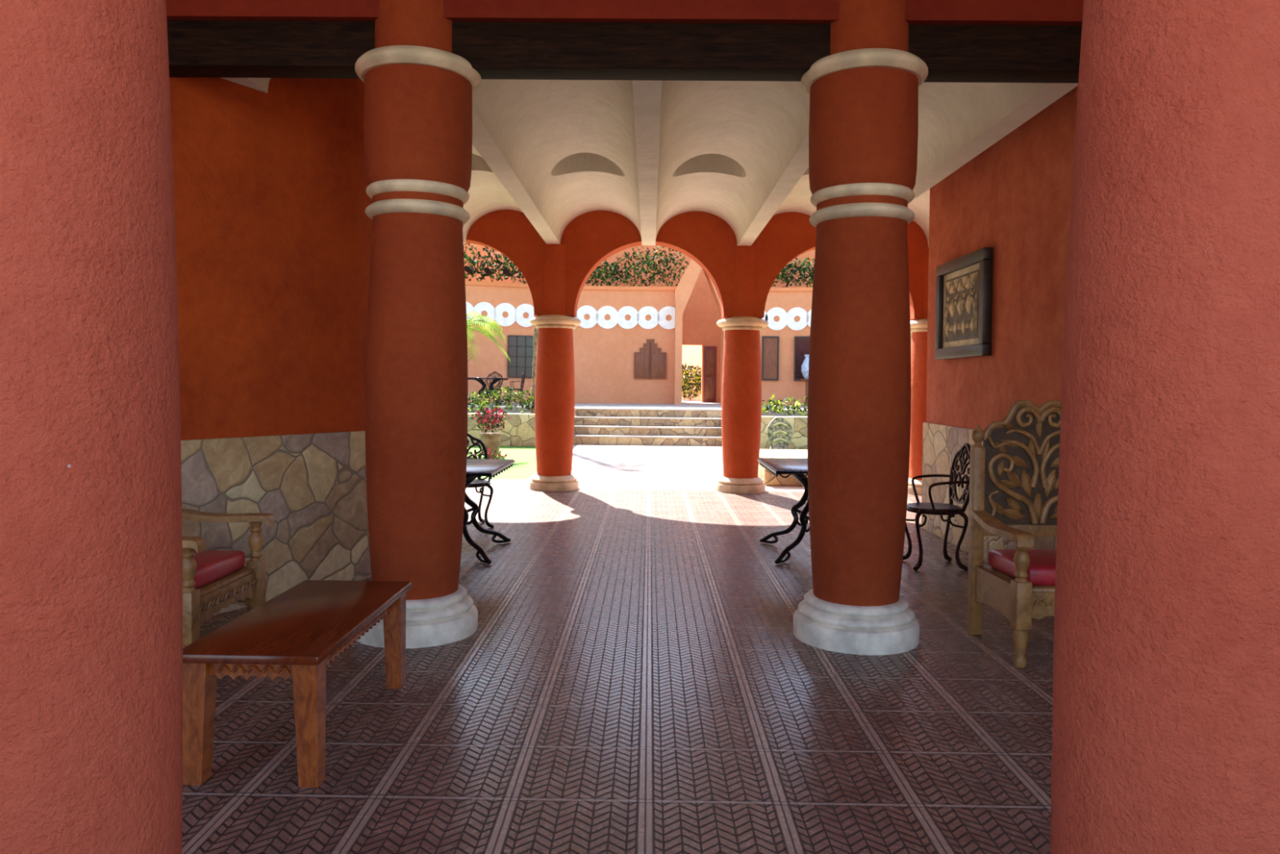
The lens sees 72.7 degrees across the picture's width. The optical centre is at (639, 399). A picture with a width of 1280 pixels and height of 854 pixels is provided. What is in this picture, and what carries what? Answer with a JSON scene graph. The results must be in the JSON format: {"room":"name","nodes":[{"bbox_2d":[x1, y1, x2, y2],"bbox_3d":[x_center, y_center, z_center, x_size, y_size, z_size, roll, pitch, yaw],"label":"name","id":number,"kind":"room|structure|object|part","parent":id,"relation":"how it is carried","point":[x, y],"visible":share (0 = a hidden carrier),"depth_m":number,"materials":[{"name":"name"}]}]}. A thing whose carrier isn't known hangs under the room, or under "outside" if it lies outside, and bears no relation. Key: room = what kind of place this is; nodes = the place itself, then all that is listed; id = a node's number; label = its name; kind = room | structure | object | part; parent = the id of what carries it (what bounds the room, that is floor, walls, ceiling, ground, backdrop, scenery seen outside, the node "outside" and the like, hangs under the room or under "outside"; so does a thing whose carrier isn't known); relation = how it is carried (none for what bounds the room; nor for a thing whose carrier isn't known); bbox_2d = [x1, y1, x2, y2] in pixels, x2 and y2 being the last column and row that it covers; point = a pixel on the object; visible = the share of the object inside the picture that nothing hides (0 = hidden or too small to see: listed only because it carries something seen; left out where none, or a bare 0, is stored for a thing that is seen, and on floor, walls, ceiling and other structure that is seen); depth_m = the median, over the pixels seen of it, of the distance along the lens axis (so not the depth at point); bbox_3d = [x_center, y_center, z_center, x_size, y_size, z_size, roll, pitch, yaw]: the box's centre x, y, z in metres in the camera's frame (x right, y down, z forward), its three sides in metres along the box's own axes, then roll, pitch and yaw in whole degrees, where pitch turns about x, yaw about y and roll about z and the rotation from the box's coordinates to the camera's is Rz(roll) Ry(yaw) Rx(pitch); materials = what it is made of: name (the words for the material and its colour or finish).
{"room":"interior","nodes":[
{"label":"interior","id":0,"kind":"room"},
{"bbox_2d":[169,77,373,439],"bbox_3d":[-3.642,-0.803,6.334,3.157,4.300,5.890,1,1,1],"label":"wall","id":1,"kind":"structure","parent":0,"point":[273,229],"depth_m":5.88,"materials":[{"name":"orange paint"}]},
{"bbox_2d":[180,430,371,614],"bbox_3d":[-2.977,0.816,5.142,0.197,1.120,4.047,1,1,29],"label":"wainscot","id":2,"kind":"structure","parent":1,"relation":"attached to","point":[313,486],"depth_m":5.99,"materials":[{"name":"beige stone"}]},
{"bbox_2d":[182,487,1054,853],"bbox_3d":[0.031,1.525,4.178,12.000,0.200,16.300,1,1,1],"label":"floor","id":3,"kind":"structure","parent":0,"point":[633,676],"depth_m":3.90,"materials":[{"name":"tile"}]},
{"bbox_2d":[0,0,182,853],"bbox_3d":[-1.341,-0.724,1.923,0.627,3.950,0.627,1,1,32],"label":"shaft","id":4,"kind":"object","parent":3,"relation":"on","point":[91,575],"visible":1,"depth_m":1.77,"materials":[{"name":"red paint"}]},
{"bbox_2d":[182,508,274,648],"bbox_3d":[-2.494,0.676,4.642,0.718,1.427,0.891,1,1,1],"label":"carved armchair","id":5,"kind":"object","parent":3,"relation":"on","point":[213,580],"visible":0.22,"depth_m":4.70,"materials":[{"name":"brown wood"}]},
{"bbox_2d":[193,549,244,588],"bbox_3d":[-2.512,0.915,4.646,0.530,0.110,0.650,1,1,1],"label":"cushion","id":6,"kind":"object","parent":5,"relation":"on","point":[214,567],"depth_m":4.70,"materials":[{"name":"red fabric"}]},
{"bbox_3d":[-2.503,1.060,4.649,0.632,0.180,0.740,1,1,1],"label":"seat","id":7,"kind":"part","parent":5,"relation":"part of","materials":[{"name":"brown wood"}]},
{"bbox_2d":[182,579,411,787],"bbox_3d":[-1.425,1.167,3.758,0.540,0.500,1.200,1,1,1],"label":"coffee table","id":8,"kind":"object","parent":3,"relation":"on","point":[298,632],"visible":0.97,"depth_m":3.27,"materials":[{"name":"brown wood"}]},
{"bbox_2d":[356,583,478,648],"bbox_3d":[-1.349,1.269,5.240,0.734,0.245,0.734,1,1,1],"label":"plinth","id":9,"kind":"object","parent":3,"relation":"on","point":[453,617],"visible":0.43,"depth_m":4.96,"materials":[{"name":"white stone"}]},
{"bbox_2d":[363,0,472,599],"bbox_3d":[-1.328,-0.783,5.202,0.627,3.950,0.627,1,1,32],"label":"shaft","id":10,"kind":"object","parent":3,"relation":"on","point":[418,122],"visible":0.89,"depth_m":4.96,"materials":[{"name":"red paint"}]},
{"bbox_2d":[355,44,481,224],"bbox_3d":[-1.320,-1.523,5.189,0.728,0.920,0.728,1,1,1],"label":"trim","id":11,"kind":"structure","parent":10,"relation":"attached to","point":[399,54],"depth_m":4.93,"materials":[{"name":"beige stone"}]},
{"bbox_2d":[466,433,493,528],"bbox_3d":[-1.776,0.837,9.039,0.531,0.969,0.494,0,1,-24],"label":"patio chair","id":12,"kind":"object","parent":3,"relation":"on","point":[477,482],"visible":0.38,"depth_m":9.20,"materials":[{"name":"metal"}]},
{"bbox_2d":[462,458,515,564],"bbox_3d":[-1.684,0.957,7.638,0.982,0.766,1.218,1,1,1],"label":"patio table","id":13,"kind":"object","parent":3,"relation":"on","point":[490,468],"visible":0.27,"depth_m":7.63,"materials":[{"name":"metal"}]},
{"bbox_2d":[757,457,809,564],"bbox_3d":[1.608,0.975,7.751,0.982,0.796,1.218,1,1,1],"label":"patio table","id":14,"kind":"object","parent":3,"relation":"on","point":[797,467],"visible":0.48,"depth_m":7.61,"materials":[{"name":"metal"}]},
{"bbox_2d":[793,588,919,654],"bbox_3d":[1.290,1.297,5.210,0.734,0.245,0.734,1,1,1],"label":"plinth","id":15,"kind":"object","parent":3,"relation":"on","point":[894,628],"visible":0.69,"depth_m":4.93,"materials":[{"name":"white stone"}]},
{"bbox_2d":[807,0,918,606],"bbox_3d":[1.312,-0.755,5.172,0.627,3.950,0.627,1,1,32],"label":"shaft","id":16,"kind":"object","parent":3,"relation":"on","point":[864,122],"visible":0.95,"depth_m":4.93,"materials":[{"name":"red paint"}]},
{"bbox_2d":[800,48,928,227],"bbox_3d":[1.320,-1.495,5.159,0.728,0.920,0.728,1,1,1],"label":"trim","id":17,"kind":"structure","parent":16,"relation":"attached to","point":[867,57],"depth_m":4.90,"materials":[{"name":"beige stone"}]},
{"bbox_2d":[902,442,970,571],"bbox_3d":[2.488,0.879,7.288,0.529,1.037,0.568,1,1,1],"label":"patio chair","id":18,"kind":"object","parent":3,"relation":"on","point":[950,509],"visible":0.9,"depth_m":7.22,"materials":[{"name":"black metal"}]},
{"bbox_2d":[967,399,1061,667],"bbox_3d":[2.420,0.722,4.965,0.892,1.427,0.718,1,1,-1],"label":"carved armchair","id":19,"kind":"object","parent":3,"relation":"on","point":[1014,475],"visible":0.59,"depth_m":5.25,"materials":[{"name":"brown wood"}]},
{"bbox_3d":[2.418,0.797,4.986,0.824,1.275,0.680,1,1,-1],"label":"frame","id":20,"kind":"part","parent":19,"relation":"part of","materials":[{"name":"brown wood"}]},
{"bbox_3d":[2.416,1.105,4.977,0.740,0.180,0.632,1,1,-1],"label":"seat","id":21,"kind":"part","parent":19,"relation":"part of","materials":[{"name":"brown wood"}]},
{"bbox_2d":[987,549,1056,585],"bbox_3d":[2.417,0.960,4.986,0.650,0.110,0.530,1,1,-1],"label":"cushion","id":22,"kind":"object","parent":19,"relation":"on","point":[1041,571],"depth_m":4.94,"materials":[{"name":"red fabric"}]},
{"bbox_2d":[1050,0,1279,853],"bbox_3d":[1.326,-0.699,2.053,0.627,3.950,0.627,1,1,32],"label":"shaft","id":23,"kind":"object","parent":3,"relation":"on","point":[1166,699],"visible":1,"depth_m":1.85,"materials":[{"name":"red paint"}]},
{"bbox_2d":[166,20,1082,83],"bbox_3d":[0.080,-2.050,5.138,8.600,0.265,0.210,1,1,1],"label":"ceiling beam","id":24,"kind":"structure","parent":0,"point":[530,51],"depth_m":5.04,"materials":[{"name":"brown wood"}]},
{"bbox_2d":[165,0,1084,25],"bbox_3d":[0.087,-2.687,5.102,10.400,1.010,0.260,1,1,1],"label":"lintel","id":25,"kind":"object","parent":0,"point":[989,12],"depth_m":4.99,"materials":[{"name":"red paint"}]},
{"bbox_2d":[463,243,815,402],"bbox_3d":[0.388,-3.287,31.143,24.000,6.750,0.400,1,1,1],"label":"wall","id":26,"kind":"structure","parent":0,"point":[700,315],"depth_m":30.93,"materials":[{"name":"orange paint"}]},
{"bbox_2d":[464,266,511,276],"bbox_3d":[-4.703,-3.964,26.939,2.805,0.230,1.016,0,1,-21],"label":"roof beams","id":27,"kind":"structure","parent":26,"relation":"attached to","point":[467,268],"depth_m":26.64,"materials":[{"name":"brown wood"}]},
{"bbox_2d":[702,346,716,402],"bbox_3d":[2.485,-0.885,30.900,0.450,2.000,0.115,1,1,1],"label":"door","id":28,"kind":"structure","parent":26,"relation":"in","point":[709,352],"depth_m":30.86,"materials":[{"name":"red wood"}]},
{"bbox_2d":[484,479,804,491],"bbox_3d":[0.131,1.370,12.876,14.000,0.196,1.100,1,1,1],"label":"paving","id":29,"kind":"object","parent":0,"point":[508,483],"visible":0.14,"depth_m":12.84,"materials":[{"name":"white stone"}]},
{"bbox_2d":[528,474,578,491],"bbox_3d":[-1.218,1.164,12.338,0.700,0.200,0.700,1,1,1],"label":"plinth","id":30,"kind":"object","parent":29,"relation":"on","point":[538,482],"visible":0.85,"depth_m":12.06,"materials":[{"name":"beige stone"}]},
{"bbox_2d":[534,243,574,475],"bbox_3d":[-1.200,-0.526,12.307,0.564,3.280,0.564,1,1,36],"label":"shaft","id":31,"kind":"object","parent":29,"relation":"on","point":[554,388],"visible":0.91,"depth_m":12.08,"materials":[{"name":"red paint"}]},
{"bbox_2d":[715,475,765,493],"bbox_3d":[1.422,1.192,12.308,0.700,0.200,0.700,1,1,1],"label":"plinth","id":32,"kind":"object","parent":29,"relation":"on","point":[727,485],"visible":0.9,"depth_m":12.03,"materials":[{"name":"white stone"}]},
{"bbox_2d":[721,244,761,478],"bbox_3d":[1.440,-0.498,12.277,0.564,3.280,0.564,1,1,36],"label":"shaft","id":33,"kind":"object","parent":29,"relation":"on","point":[741,384],"visible":0.91,"depth_m":12.05,"materials":[{"name":"red paint"}]},
{"bbox_2d":[907,477,922,495],"bbox_3d":[4.062,1.220,12.278,0.700,0.200,0.700,1,1,1],"label":"plinth","id":34,"kind":"object","parent":29,"relation":"on","point":[917,483],"visible":0.18,"depth_m":12.06,"materials":[{"name":"white stone"}]},
{"bbox_2d":[909,246,928,479],"bbox_3d":[4.079,-0.470,12.247,0.564,3.280,0.564,1,1,36],"label":"shaft","id":35,"kind":"object","parent":29,"relation":"on","point":[919,340],"visible":0.3,"depth_m":12.08,"materials":[{"name":"red paint"}]},
{"bbox_2d":[220,77,1078,247],"bbox_3d":[0.087,-2.667,8.653,10.560,1.180,6.840,1,1,1],"label":"ceiling","id":36,"kind":"structure","parent":0,"point":[648,153],"depth_m":7.89,"materials":[{"name":"white paint"}]},
{"bbox_2d":[465,280,911,405],"bbox_3d":[0.328,-1.705,26.070,24.350,3.770,4.703,1,1,1],"label":"wall","id":37,"kind":"structure","parent":0,"point":[604,358],"depth_m":27.97,"materials":[{"name":"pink paint"}]},
{"bbox_2d":[507,334,533,377],"bbox_3d":[-3.760,-1.349,27.535,0.880,1.340,0.065,0,1,-21],"label":"window","id":38,"kind":"structure","parent":37,"relation":"in","point":[520,348],"depth_m":27.51,"materials":[{"name":"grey glass"}]},
{"bbox_2d":[466,301,811,330],"bbox_3d":[0.266,-2.587,25.874,23.991,0.740,4.376,1,1,1],"label":"trim","id":39,"kind":"structure","parent":37,"relation":"attached to","point":[785,318],"depth_m":27.86,"materials":[{"name":"white paint"}]},
{"bbox_2d":[463,243,814,287],"bbox_3d":[0.819,-4.352,27.043,19.890,1.739,3.661,1,1,1],"label":"planting","id":40,"kind":"object","parent":37,"relation":"on","point":[611,273],"visible":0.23,"depth_m":28.15,"materials":[{"name":"green plant"}]},
{"bbox_2d":[633,338,666,378],"bbox_3d":[0.329,-1.295,27.984,1.040,1.280,0.085,1,1,4],"label":"window","id":41,"kind":"structure","parent":37,"relation":"in","point":[650,362],"depth_m":27.96,"materials":[{"name":"brown wood"}]},
{"bbox_2d":[761,336,779,380],"bbox_3d":[4.181,-1.313,27.895,0.540,1.420,0.080,1,1,1],"label":"window","id":42,"kind":"structure","parent":37,"relation":"in","point":[770,344],"depth_m":27.88,"materials":[{"name":"brown wood"}]},
{"bbox_2d":[793,336,809,381],"bbox_3d":[5.367,-1.297,27.707,0.900,1.420,0.080,1,1,18],"label":"window","id":43,"kind":"structure","parent":37,"relation":"in","point":[802,344],"depth_m":27.78,"materials":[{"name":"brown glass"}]},
{"bbox_2d":[466,209,928,320],"bbox_3d":[0.138,-2.242,12.261,10.800,2.160,0.360,1,1,1],"label":"arches","id":44,"kind":"structure","parent":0,"point":[590,238],"depth_m":12.08,"materials":[{"name":"red paint"}]},
{"bbox_2d":[529,315,581,329],"bbox_3d":[-1.194,-1.086,12.297,0.728,0.180,0.728,1,1,1],"label":"trim","id":45,"kind":"structure","parent":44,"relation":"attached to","point":[540,321],"depth_m":12.03,"materials":[{"name":"beige stone"}]},
{"bbox_2d":[716,316,768,331],"bbox_3d":[1.446,-1.058,12.267,0.728,0.180,0.728,1,1,1],"label":"trim","id":46,"kind":"structure","parent":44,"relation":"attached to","point":[730,322],"depth_m":12.00,"materials":[{"name":"beige stone"}]},
{"bbox_2d":[910,318,927,333],"bbox_3d":[4.085,-1.030,12.237,0.728,0.180,0.728,1,1,1],"label":"trim","id":47,"kind":"structure","parent":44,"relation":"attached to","point":[916,325],"depth_m":12.02,"materials":[{"name":"beige stone"}]},
{"bbox_2d":[925,85,1078,430],"bbox_3d":[3.178,-0.720,5.677,0.350,4.300,7.050,1,1,1],"label":"wall","id":48,"kind":"structure","parent":0,"point":[1013,198],"depth_m":7.06,"materials":[{"name":"red paint"}]},
{"bbox_2d":[934,247,993,359],"bbox_3d":[2.988,-0.851,8.077,0.083,0.930,1.250,1,1,1],"label":"framed artwork","id":49,"kind":"object","parent":48,"relation":"attached to","point":[964,284],"visible":1,"depth_m":7.94,"materials":[{"name":"brown wood"}]},
{"bbox_2d":[921,422,1056,562],"bbox_3d":[2.968,0.868,5.708,0.035,1.120,7.050,1,1,1],"label":"trim","id":50,"kind":"structure","parent":48,"relation":"attached to","point":[940,442],"depth_m":8.47,"materials":[{"name":"beige stone"}]},
{"label":"outside","id":51,"kind":"structure","parent":0,"visible":0},
{"bbox_2d":[502,444,796,449],"bbox_3d":[0.154,1.584,15.030,80.000,0.290,90.000,1,1,1],"label":"ground","id":52,"kind":"structure","parent":51,"point":[584,444],"depth_m":24.16,"materials":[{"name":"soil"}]},
{"bbox_2d":[466,445,537,479],"bbox_3d":[-6.772,1.222,16.954,10.100,0.200,6.900,1,1,1],"label":"lawn","id":53,"kind":"structure","parent":52,"relation":"on","point":[524,466],"depth_m":16.61,"materials":[{"name":"green plant"}]},
{"bbox_2d":[466,448,507,459],"bbox_3d":[-2.782,1.028,15.458,0.868,0.353,0.672,1,1,1],"label":"bush","id":54,"kind":"object","parent":53,"relation":"on","point":[469,452],"visible":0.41,"depth_m":15.43,"materials":[{"name":"green plant"}]},
{"bbox_2d":[466,311,510,363],"bbox_3d":[-3.922,-0.326,18.028,2.464,2.927,2.178,1,1,36],"label":"palm tree","id":55,"kind":"object","parent":53,"relation":"on","point":[473,320],"visible":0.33,"depth_m":18.02,"materials":[{"name":"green plant"}]},
{"bbox_2d":[470,404,510,457],"bbox_3d":[-2.962,0.621,17.274,0.789,1.070,0.749,1,1,1],"label":"potted flowers","id":56,"kind":"object","parent":53,"relation":"on","point":[492,440],"visible":0.98,"depth_m":17.12,"materials":[{"name":"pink plant"}]},
{"bbox_2d":[467,412,535,446],"bbox_3d":[-6.747,0.657,21.640,10.030,0.760,2.490,1,1,1],"label":"wall","id":57,"kind":"structure","parent":53,"relation":"on","point":[518,430],"depth_m":20.35,"materials":[{"name":"stone"}]},
{"bbox_2d":[467,383,534,413],"bbox_3d":[-6.732,0.025,21.442,9.600,0.925,1.301,1,1,1],"label":"hedge","id":58,"kind":"object","parent":57,"relation":"on","point":[526,402],"visible":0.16,"depth_m":21.42,"materials":[{"name":"green plant"}]},
{"bbox_2d":[530,315,537,413],"bbox_3d":[-2.525,-2.640,21.410,2.224,6.053,2.602,1,1,1],"label":"palm tree","id":59,"kind":"object","parent":57,"relation":"on","point":[535,331],"visible":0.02,"depth_m":21.32,"materials":[{"name":"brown plant"}]},
{"bbox_2d":[526,444,723,481],"bbox_3d":[0.158,1.290,17.325,3.750,0.196,7.800,1,1,1],"label":"paving","id":60,"kind":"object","parent":52,"relation":"on","point":[589,462],"visible":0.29,"depth_m":16.45,"materials":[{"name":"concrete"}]},
{"bbox_2d":[573,407,721,445],"bbox_3d":[0.217,0.678,21.995,3.850,0.850,1.620,1,1,1],"label":"entrance steps","id":61,"kind":"structure","parent":60,"relation":"on","point":[601,426],"depth_m":21.65,"materials":[{"name":"flagstone masonry"},{"name":"light stone"}]},
{"bbox_2d":[467,400,807,415],"bbox_3d":[0.339,0.527,30.413,24.000,0.850,15.200,1,1,1],"label":"platform","id":62,"kind":"object","parent":52,"relation":"on","point":[686,404],"visible":0.02,"depth_m":24.62,"materials":[{"name":"concrete"}]},
{"bbox_2d":[467,377,508,404],"bbox_3d":[-4.319,-0.230,24.651,0.982,0.766,1.218,1,1,1],"label":"patio table","id":63,"kind":"object","parent":62,"relation":"on","point":[479,380],"visible":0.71,"depth_m":24.48,"materials":[{"name":"metal"}]},
{"bbox_2d":[484,371,502,404],"bbox_3d":[-4.307,-0.340,25.573,0.531,0.969,0.494,1,1,1],"label":"patio chair","id":64,"kind":"object","parent":62,"relation":"on","point":[500,375],"visible":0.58,"depth_m":25.74,"materials":[{"name":"black metal"}]},
{"bbox_2d":[506,371,524,405],"bbox_3d":[-3.496,-0.313,24.540,0.494,0.969,0.531,1,1,1],"label":"patio chair","id":65,"kind":"object","parent":62,"relation":"on","point":[522,380],"visible":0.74,"depth_m":24.42,"materials":[{"name":"black metal"}]},
{"bbox_2d":[681,363,701,399],"bbox_3d":[1.879,-0.677,34.578,1.973,1.580,0.995,1,1,1],"label":"shrub","id":66,"kind":"object","parent":62,"relation":"on","point":[697,380],"visible":0.63,"depth_m":34.43,"materials":[{"name":"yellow plant"}]},
{"bbox_2d":[681,345,702,399],"bbox_3d":[3.124,-1.348,36.098,3.600,2.750,0.300,1,1,1],"label":"wall","id":67,"kind":"structure","parent":62,"relation":"on","point":[691,354],"depth_m":35.95,"materials":[{"name":"white paint"}]},
{"bbox_2d":[674,258,724,404],"bbox_3d":[1.993,-2.560,27.837,1.740,5.450,1.000,1,1,1],"label":"archway","id":68,"kind":"object","parent":62,"relation":"on","point":[683,291],"visible":0.47,"depth_m":27.35,"materials":[{"name":"pink paint"}]},
{"bbox_2d":[800,354,808,405],"bbox_3d":[5.267,-0.596,27.335,0.500,1.610,0.500,1,1,1],"label":"vase","id":69,"kind":"object","parent":62,"relation":"on","point":[805,366],"visible":0.52,"depth_m":27.23,"materials":[{"name":"ceramic"}]},
{"bbox_3d":[7.102,1.370,16.797,10.150,0.200,6.900,1,1,1],"label":"lawn","id":70,"kind":"structure","parent":52,"relation":"on","visible":0},
{"bbox_2d":[766,417,793,448],"bbox_3d":[3.112,0.789,19.383,0.577,0.783,0.240,1,1,1],"label":"stone","id":71,"kind":"object","parent":70,"relation":"on","point":[779,431],"visible":0.87,"depth_m":19.32,"materials":[{"name":"stone"}]},
{"bbox_2d":[760,415,807,449],"bbox_3d":[7.196,0.806,21.481,10.080,0.760,2.490,1,1,1],"label":"wall","id":72,"kind":"structure","parent":70,"relation":"on","point":[798,423],"depth_m":20.28,"materials":[{"name":"stone"}]},
{"bbox_2d":[761,394,808,416],"bbox_3d":[6.072,0.205,21.348,7.507,0.746,1.437,1,1,1],"label":"hedge","id":73,"kind":"object","parent":72,"relation":"in","point":[775,408],"visible":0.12,"depth_m":21.42,"materials":[{"name":"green plant"}]},
{"bbox_2d":[757,448,909,485],"bbox_3d":[3.310,1.075,13.759,2.970,0.420,1.750,1,1,1],"label":"stone bench","id":74,"kind":"object","parent":70,"relation":"on","point":[769,478],"visible":0.04,"depth_m":13.06,"materials":[{"name":"beige stone"}]}
]}

